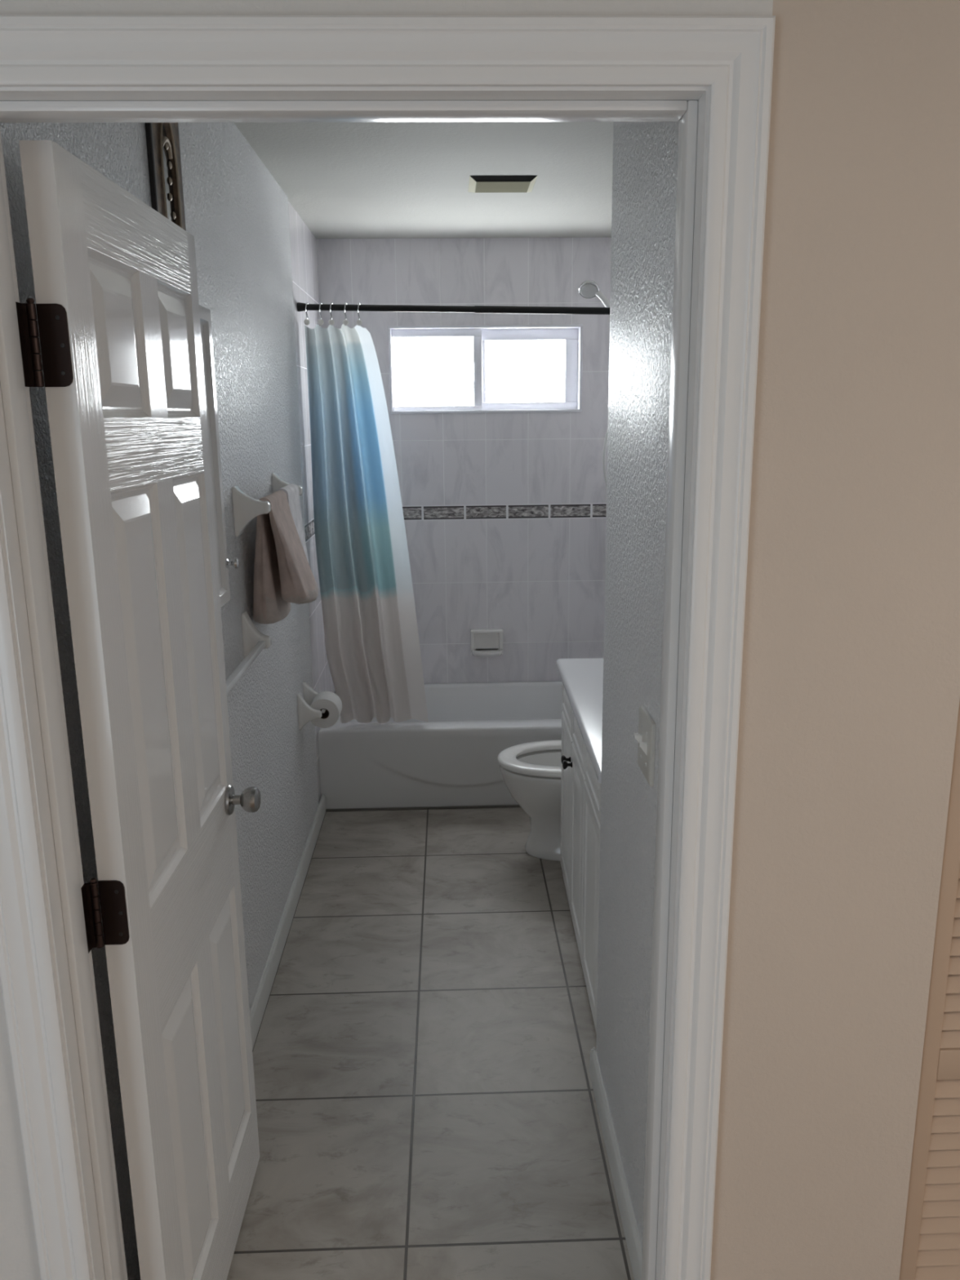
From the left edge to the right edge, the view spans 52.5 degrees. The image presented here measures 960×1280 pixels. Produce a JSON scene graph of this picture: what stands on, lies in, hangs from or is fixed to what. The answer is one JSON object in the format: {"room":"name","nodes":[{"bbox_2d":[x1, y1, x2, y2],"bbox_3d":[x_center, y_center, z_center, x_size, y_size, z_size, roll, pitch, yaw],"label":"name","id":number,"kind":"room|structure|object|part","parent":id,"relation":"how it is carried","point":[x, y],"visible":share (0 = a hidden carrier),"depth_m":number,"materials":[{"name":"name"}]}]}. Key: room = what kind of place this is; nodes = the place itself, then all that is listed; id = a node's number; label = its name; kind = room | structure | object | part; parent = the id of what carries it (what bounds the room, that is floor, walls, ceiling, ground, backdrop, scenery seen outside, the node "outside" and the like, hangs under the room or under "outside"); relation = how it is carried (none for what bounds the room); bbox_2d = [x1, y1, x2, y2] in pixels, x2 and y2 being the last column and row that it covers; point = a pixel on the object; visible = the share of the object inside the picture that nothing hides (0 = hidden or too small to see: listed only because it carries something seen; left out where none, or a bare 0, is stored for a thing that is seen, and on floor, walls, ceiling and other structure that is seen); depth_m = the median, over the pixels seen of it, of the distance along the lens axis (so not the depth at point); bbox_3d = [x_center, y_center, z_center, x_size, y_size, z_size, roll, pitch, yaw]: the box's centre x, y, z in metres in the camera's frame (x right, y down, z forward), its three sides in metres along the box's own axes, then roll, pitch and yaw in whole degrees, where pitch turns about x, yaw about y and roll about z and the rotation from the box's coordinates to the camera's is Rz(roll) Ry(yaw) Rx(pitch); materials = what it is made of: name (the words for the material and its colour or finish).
{"room":"hallway","nodes":[
{"label":"hallway","id":0,"kind":"room"},
{"bbox_2d":[0,122,318,1279],"bbox_3d":[-0.712,-0.139,2.634,0.100,2.504,2.630,-1,13,-2],"label":"wall","id":1,"kind":"structure","parent":0,"point":[236,211],"depth_m":2.72,"materials":[{"name":"grey paint"}]},
{"bbox_2d":[144,122,186,231],"bbox_3d":[-0.649,-0.932,2.034,0.016,0.422,0.222,-1,13,-2],"label":"picture frame","id":2,"kind":"object","parent":1,"relation":"attached to","point":[162,139],"visible":0.59,"depth_m":2.02,"materials":[{"name":"black"}]},
{"bbox_2d":[162,124,175,223],"bbox_3d":[-0.653,-0.941,2.031,0.001,0.261,0.100,-1,13,-2],"label":"picture","id":3,"kind":"object","parent":2,"relation":"attached to","point":[168,142],"depth_m":2.04,"materials":[{"name":"black glass"}]},
{"bbox_2d":[199,305,239,608],"bbox_3d":[-0.621,-0.393,2.168,0.060,0.695,0.400,-1,13,-2],"label":"medicine cabinet","id":4,"kind":"object","parent":1,"relation":"attached to","point":[223,562],"visible":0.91,"depth_m":2.33,"materials":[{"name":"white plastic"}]},
{"bbox_3d":[-0.633,-0.392,2.167,0.003,0.621,0.326,-1,13,-2],"label":"mirror panel","id":5,"kind":"part","parent":4,"relation":"part of","materials":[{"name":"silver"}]},
{"bbox_3d":[-0.610,-0.190,2.402,0.031,0.029,0.029,-1,13,-2],"label":"knob","id":6,"kind":"part","parent":4,"relation":"part of","materials":[{"name":"silver metal"}]},
{"bbox_2d":[226,610,271,694],"bbox_3d":[-0.616,0.057,2.451,0.072,0.142,0.644,-1,13,-2],"label":"towel rail","id":7,"kind":"object","parent":1,"relation":"attached to","point":[254,642],"visible":0.54,"depth_m":2.71,"materials":[{"name":"white ceramic"}]},
{"bbox_3d":[-0.626,-0.009,2.738,0.072,0.142,0.054,-1,13,-2],"label":"post","id":8,"kind":"part","parent":7,"relation":"part of","materials":[{"name":"white ceramic"}]},
{"bbox_2d":[231,472,302,537],"bbox_3d":[-0.628,-0.419,2.947,0.094,0.137,0.664,-1,13,-2],"label":"towel rail","id":9,"kind":"object","parent":1,"relation":"attached to","point":[246,508],"visible":0.68,"depth_m":2.63,"materials":[{"name":"white ceramic"}]},
{"bbox_3d":[-0.618,-0.351,2.650,0.094,0.137,0.054,-1,13,-2],"label":"post","id":10,"kind":"part","parent":9,"relation":"part of","materials":[{"name":"white ceramic"}]},
{"bbox_2d":[253,490,318,624],"bbox_3d":[-0.576,-0.239,2.863,0.180,0.379,0.286,-1,13,-2],"label":"hand towel","id":11,"kind":"object","parent":9,"relation":"hanging from","point":[283,575],"visible":0.96,"depth_m":2.76,"materials":[{"name":"fabric"}]},
{"bbox_3d":[-0.638,-0.487,3.244,0.094,0.137,0.054,-1,13,-2],"label":"post","id":12,"kind":"part","parent":9,"relation":"part of","materials":[{"name":"white ceramic"}]},
{"bbox_2d":[276,484,309,604],"bbox_3d":[-0.605,-0.308,3.117,0.120,0.366,0.228,-1,13,-2],"label":"washcloth","id":13,"kind":"object","parent":9,"relation":"hanging from","point":[291,491],"visible":0.23,"depth_m":3.09,"materials":[{"name":"white fabric"}]},
{"bbox_2d":[249,794,325,1049],"bbox_3d":[-0.644,1.027,2.967,0.013,0.080,2.750,-1,13,-2],"label":"baseboard","id":14,"kind":"structure","parent":1,"relation":"attached to","point":[263,993],"depth_m":3.22,"materials":[{"name":"white wood"}]},
{"bbox_2d":[287,196,315,740],"bbox_3d":[-0.713,-0.615,3.874,0.014,2.134,0.014,-1,13,-2],"label":"trim","id":15,"kind":"structure","parent":1,"relation":"attached to","point":[287,197],"depth_m":3.80,"materials":[{"name":"white ceramic"}]},
{"bbox_2d":[297,681,325,729],"bbox_3d":[-0.621,0.251,3.756,0.134,0.142,0.195,-1,13,-2],"label":"toilet paper holder","id":16,"kind":"object","parent":1,"relation":"attached to","point":[306,713],"visible":0.65,"depth_m":3.67,"materials":[{"name":"white ceramic"}]},
{"bbox_3d":[-0.642,0.269,3.680,0.086,0.142,0.040,-1,13,-2],"label":"post","id":17,"kind":"part","parent":16,"relation":"part of","materials":[{"name":"white ceramic"}]},
{"bbox_3d":[-0.623,0.234,3.831,0.134,0.142,0.040,-1,13,-2],"label":"post","id":18,"kind":"part","parent":16,"relation":"part of","materials":[{"name":"white ceramic"}]},
{"bbox_2d":[310,691,342,728],"bbox_3d":[-0.597,0.269,3.762,0.118,0.118,0.110,-1,13,-2],"label":"toilet paper roll","id":19,"kind":"object","parent":16,"relation":"on","point":[330,701],"visible":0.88,"depth_m":3.71,"materials":[{"name":"white paper"}]},
{"bbox_2d":[288,200,335,804],"bbox_3d":[-0.775,-0.544,4.394,0.092,2.504,0.985,-1,13,-2],"label":"wall tile","id":20,"kind":"structure","parent":1,"relation":"attached to","point":[304,254],"depth_m":4.12,"materials":[{"name":"white tile"}]},
{"bbox_2d":[297,302,609,315],"bbox_3d":[0.041,-1.326,3.906,1.538,0.066,0.036,-1,13,-2],"label":"shower curtain rod","id":21,"kind":"object","parent":20,"relation":"attached to","point":[300,306],"visible":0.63,"depth_m":3.89,"materials":[{"name":"black metal"}]},
{"bbox_2d":[303,302,310,324],"bbox_3d":[-0.690,-1.302,3.884,0.024,0.089,0.048,-1,13,-2],"label":"curtain hook","id":22,"kind":"object","parent":21,"relation":"hanging from","point":[306,321],"visible":1,"depth_m":3.87,"materials":[{"name":"silver metal"}]},
{"bbox_2d":[317,302,324,324],"bbox_3d":[-0.635,-1.302,3.886,0.024,0.089,0.048,-1,13,-2],"label":"curtain hook","id":23,"kind":"object","parent":21,"relation":"hanging from","point":[320,322],"visible":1,"depth_m":3.87,"materials":[{"name":"silver metal"}]},
{"bbox_2d":[328,302,334,325],"bbox_3d":[-0.593,-1.301,3.887,0.024,0.089,0.048,-1,13,-2],"label":"curtain hook","id":24,"kind":"object","parent":21,"relation":"hanging from","point":[331,322],"visible":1,"depth_m":3.87,"materials":[{"name":"silver metal"}]},
{"bbox_2d":[342,302,348,325],"bbox_3d":[-0.536,-1.301,3.889,0.024,0.089,0.048,-1,13,-2],"label":"curtain hook","id":25,"kind":"object","parent":21,"relation":"hanging from","point":[345,322],"visible":1,"depth_m":3.88,"materials":[{"name":"silver metal"}]},
{"bbox_2d":[355,302,362,325],"bbox_3d":[-0.483,-1.301,3.891,0.024,0.089,0.048,-1,13,-2],"label":"curtain hook","id":26,"kind":"object","parent":21,"relation":"hanging from","point":[358,322],"visible":1,"depth_m":3.88,"materials":[{"name":"silver metal"}]},
{"bbox_2d":[304,324,428,724],"bbox_3d":[-0.469,-0.461,4.127,0.465,1.671,0.147,-1,13,-2],"label":"shower curtain","id":27,"kind":"object","parent":21,"relation":"hanging from","point":[371,635],"visible":0.99,"depth_m":4.10,"materials":[{"name":"fabric"}]},
{"bbox_2d":[234,121,613,239],"bbox_3d":[0.196,-1.141,1.141,4.300,0.100,7.120,-1,13,-2],"label":"ceiling","id":28,"kind":"structure","parent":0,"point":[397,180],"depth_m":3.33,"materials":[{"name":"paint"}]},
{"bbox_2d":[467,175,537,192],"bbox_3d":[0.077,-1.664,3.456,0.234,0.112,0.247,-1,13,-2],"label":"exhaust fan","id":29,"kind":"object","parent":28,"relation":"attached to","point":[477,184],"visible":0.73,"depth_m":3.41,"materials":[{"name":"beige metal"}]},
{"bbox_3d":[0.079,-1.608,3.455,0.188,0.003,0.166,-1,13,-2],"label":"panel","id":30,"kind":"part","parent":29,"relation":"part of","materials":[{"name":"beige"}]},
{"bbox_2d":[226,806,634,1279],"bbox_3d":[0.101,1.011,3.403,1.730,0.100,3.670,-1,13,-2],"label":"floor","id":31,"kind":"structure","parent":0,"point":[427,1109],"depth_m":2.58,"materials":[{"name":"tile"}]},
{"bbox_2d":[317,680,562,808],"bbox_3d":[0.050,0.478,4.670,1.536,0.370,0.759,-1,13,-2],"label":"bathtub","id":32,"kind":"object","parent":31,"relation":"on","point":[450,759],"visible":0.6,"depth_m":4.30,"materials":[{"name":"white ceramic"}]},
{"bbox_2d":[325,804,519,811],"bbox_3d":[-0.125,0.744,4.330,1.118,0.009,0.008,-1,13,-2],"label":"trim","id":33,"kind":"structure","parent":32,"relation":"attached to","point":[491,806],"depth_m":4.32,"materials":[{"name":"grey"}]},
{"bbox_2d":[497,739,561,861],"bbox_3d":[0.455,0.427,3.812,0.775,0.847,0.460,-1,13,-2],"label":"toilet","id":34,"kind":"object","parent":31,"relation":"on","point":[531,772],"visible":0.34,"depth_m":3.78,"materials":[{"name":"white ceramic"}]},
{"bbox_3d":[0.311,0.460,3.814,0.487,0.023,0.384,-1,13,-2],"label":"seat","id":35,"kind":"part","parent":34,"relation":"part of","materials":[{"name":"white plastic"}]},
{"bbox_2d":[560,681,600,1034],"bbox_3d":[0.543,0.616,3.056,0.538,0.808,1.100,-1,13,-1],"label":"vanity cabinet","id":36,"kind":"object","parent":31,"relation":"on","point":[580,788],"visible":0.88,"depth_m":2.95,"materials":[{"name":"white wood"}]},
{"bbox_3d":[0.285,0.397,3.231,0.032,0.030,0.030,-1,13,-1],"label":"knob","id":37,"kind":"part","parent":36,"relation":"part of","materials":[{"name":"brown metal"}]},
{"bbox_3d":[0.310,0.584,3.426,0.019,0.593,0.335,-1,13,-1],"label":"door","id":38,"kind":"part","parent":36,"relation":"part of","materials":[{"name":"white wood"}]},
{"bbox_3d":[0.306,0.220,3.342,0.019,0.130,0.335,-1,13,-1],"label":"drawer","id":39,"kind":"part","parent":36,"relation":"part of","materials":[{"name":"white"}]},
{"bbox_3d":[0.286,0.408,3.183,0.032,0.030,0.030,-1,13,-1],"label":"knob","id":40,"kind":"part","parent":36,"relation":"part of","materials":[{"name":"brown metal"}]},
{"bbox_3d":[0.315,0.661,3.091,0.019,0.593,0.335,-1,13,-1],"label":"door","id":41,"kind":"part","parent":36,"relation":"part of","materials":[{"name":"white wood"}]},
{"bbox_3d":[0.311,0.297,3.007,0.019,0.130,0.335,-1,13,-1],"label":"drawer","id":42,"kind":"part","parent":36,"relation":"part of","materials":[{"name":"white wood"}]},
{"bbox_2d":[555,657,603,783],"bbox_3d":[0.552,0.162,2.949,0.539,0.124,1.145,-1,13,-1],"label":"countertop","id":43,"kind":"structure","parent":36,"relation":"on","point":[582,679],"depth_m":3.04,"materials":[{"name":"white stone"}]},
{"bbox_3d":[0.321,0.740,2.750,0.019,0.593,0.345,-1,13,-1],"label":"door","id":44,"kind":"part","parent":36,"relation":"part of","materials":[{"name":"white wood"}]},
{"bbox_3d":[0.317,0.376,2.667,0.019,0.130,0.345,-1,13,-1],"label":"drawer","id":45,"kind":"part","parent":36,"relation":"part of","materials":[{"name":"white wood"}]},
{"bbox_2d":[316,237,611,683],"bbox_3d":[0.028,-0.662,4.869,1.730,2.504,0.140,-1,13,-2],"label":"wall","id":46,"kind":"structure","parent":0,"point":[504,514],"depth_m":4.76,"materials":[{"name":"tile"}]},
{"bbox_2d":[387,324,582,413],"bbox_3d":[0.027,-1.304,4.698,0.924,0.405,0.106,-1,13,-2],"label":"window","id":47,"kind":"structure","parent":46,"relation":"in","point":[572,334],"depth_m":4.68,"materials":[{"name":"white plastic"}]},
{"bbox_3d":[-0.206,-1.298,4.684,0.432,0.379,0.030,-1,13,-2],"label":"sash","id":48,"kind":"part","parent":47,"relation":"part of","materials":[{"name":"white glass"}]},
{"bbox_3d":[0.228,-1.313,4.729,0.494,0.379,0.030,-1,13,-2],"label":"sash","id":49,"kind":"part","parent":47,"relation":"part of","materials":[{"name":"white glass"}]},
{"bbox_2d":[470,628,503,657],"bbox_3d":[0.036,0.019,4.909,0.166,0.142,0.090,-1,13,-2],"label":"soap dish","id":50,"kind":"object","parent":46,"relation":"attached to","point":[484,642],"visible":1,"depth_m":4.94,"materials":[{"name":"white ceramic"}]},
{"bbox_2d":[471,648,502,657],"bbox_3d":[0.036,0.071,4.918,0.160,0.036,0.085,-1,13,-2],"label":"tray","id":51,"kind":"object","parent":50,"relation":"on","point":[479,652],"depth_m":4.91,"materials":[{"name":"white ceramic"}]},
{"bbox_2d":[0,0,959,1279],"bbox_3d":[0.214,0.160,1.292,4.300,2.504,0.050,-1,13,-2],"label":"wall","id":52,"kind":"structure","parent":0,"point":[850,691],"depth_m":1.24,"materials":[{"name":"beige paint"}]},
{"bbox_2d":[0,14,775,1279],"bbox_3d":[-0.151,0.360,1.290,0.969,2.122,0.018,-1,13,-2],"label":"trim","id":53,"kind":"structure","parent":52,"relation":"attached to","point":[731,55],"depth_m":1.16,"materials":[{"name":"white wood"}]},
{"bbox_2d":[898,700,959,1279],"bbox_3d":[1.075,0.367,1.365,0.897,2.030,0.030,-1,13,-2],"label":"door","id":54,"kind":"structure","parent":52,"relation":"in","point":[931,1250],"depth_m":1.42,"materials":[{"name":"beige paint"}]},
{"bbox_2d":[595,120,679,1247],"bbox_3d":[0.622,-0.170,2.705,0.690,2.504,2.695,-1,13,-2],"label":"wall","id":55,"kind":"structure","parent":0,"point":[645,167],"depth_m":1.93,"materials":[{"name":"light gray paint"},{"name":"textured drywall"}]},
{"bbox_2d":[589,1047,642,1279],"bbox_3d":[0.317,1.212,2.121,0.023,0.080,0.918,-1,13,-2],"label":"baseboard","id":56,"kind":"structure","parent":55,"relation":"attached to","point":[632,1237],"depth_m":2.17,"materials":[{"name":"white wood"}]},
{"bbox_2d":[634,705,655,786],"bbox_3d":[0.299,0.194,1.792,0.022,0.119,0.116,-1,13,-2],"label":"light switch","id":57,"kind":"object","parent":55,"relation":"attached to","point":[646,736],"visible":1,"depth_m":1.76,"materials":[{"name":"white plastic"}]},
{"bbox_3d":[0.712,0.138,1.362,3.300,2.504,0.065,-1,13,-2],"label":"wall","id":58,"kind":"structure","parent":0,"visible":0},
{"bbox_2d":[15,140,260,1279],"bbox_3d":[-0.540,0.305,1.716,0.171,2.022,0.702,-1,13,-1],"label":"door","id":59,"kind":"structure","parent":58,"relation":"in","point":[115,279],"depth_m":1.55,"materials":[{"name":"white wood"}]},
{"bbox_3d":[-0.572,-0.370,1.220,0.010,0.102,0.039,-1,13,-1],"label":"hinge plate","id":60,"kind":"part","parent":59,"relation":"part of","materials":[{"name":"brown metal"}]},
{"bbox_3d":[-0.564,0.404,1.398,0.010,0.102,0.039,-1,13,-1],"label":"hinge plate","id":61,"kind":"part","parent":59,"relation":"part of","materials":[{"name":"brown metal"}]},
{"bbox_3d":[-0.510,0.333,2.027,0.030,0.063,0.063,-1,13,-1],"label":"knob","id":62,"kind":"part","parent":59,"relation":"part of","materials":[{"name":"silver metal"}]},
{"bbox_2d":[0,86,709,1279],"bbox_3d":[-0.153,0.370,1.361,0.870,2.072,0.115,-1,13,-2],"label":"trim","id":63,"kind":"structure","parent":58,"relation":"attached to","point":[21,514],"depth_m":1.21,"materials":[{"name":"white wood"}]},
{"bbox_3d":[0.857,-0.580,4.475,0.100,2.504,0.920,-1,13,-2],"label":"wall tile","id":64,"kind":"structure","parent":0,"visible":0},
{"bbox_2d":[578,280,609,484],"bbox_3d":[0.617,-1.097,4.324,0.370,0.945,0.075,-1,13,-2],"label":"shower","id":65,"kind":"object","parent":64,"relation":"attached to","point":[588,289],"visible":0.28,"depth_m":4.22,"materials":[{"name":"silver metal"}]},
{"bbox_3d":[0.608,-1.402,4.257,0.223,0.252,0.030,-1,13,-2],"label":"handle","id":66,"kind":"part","parent":65,"relation":"part of","materials":[{"name":"silver metal"}]}
]}

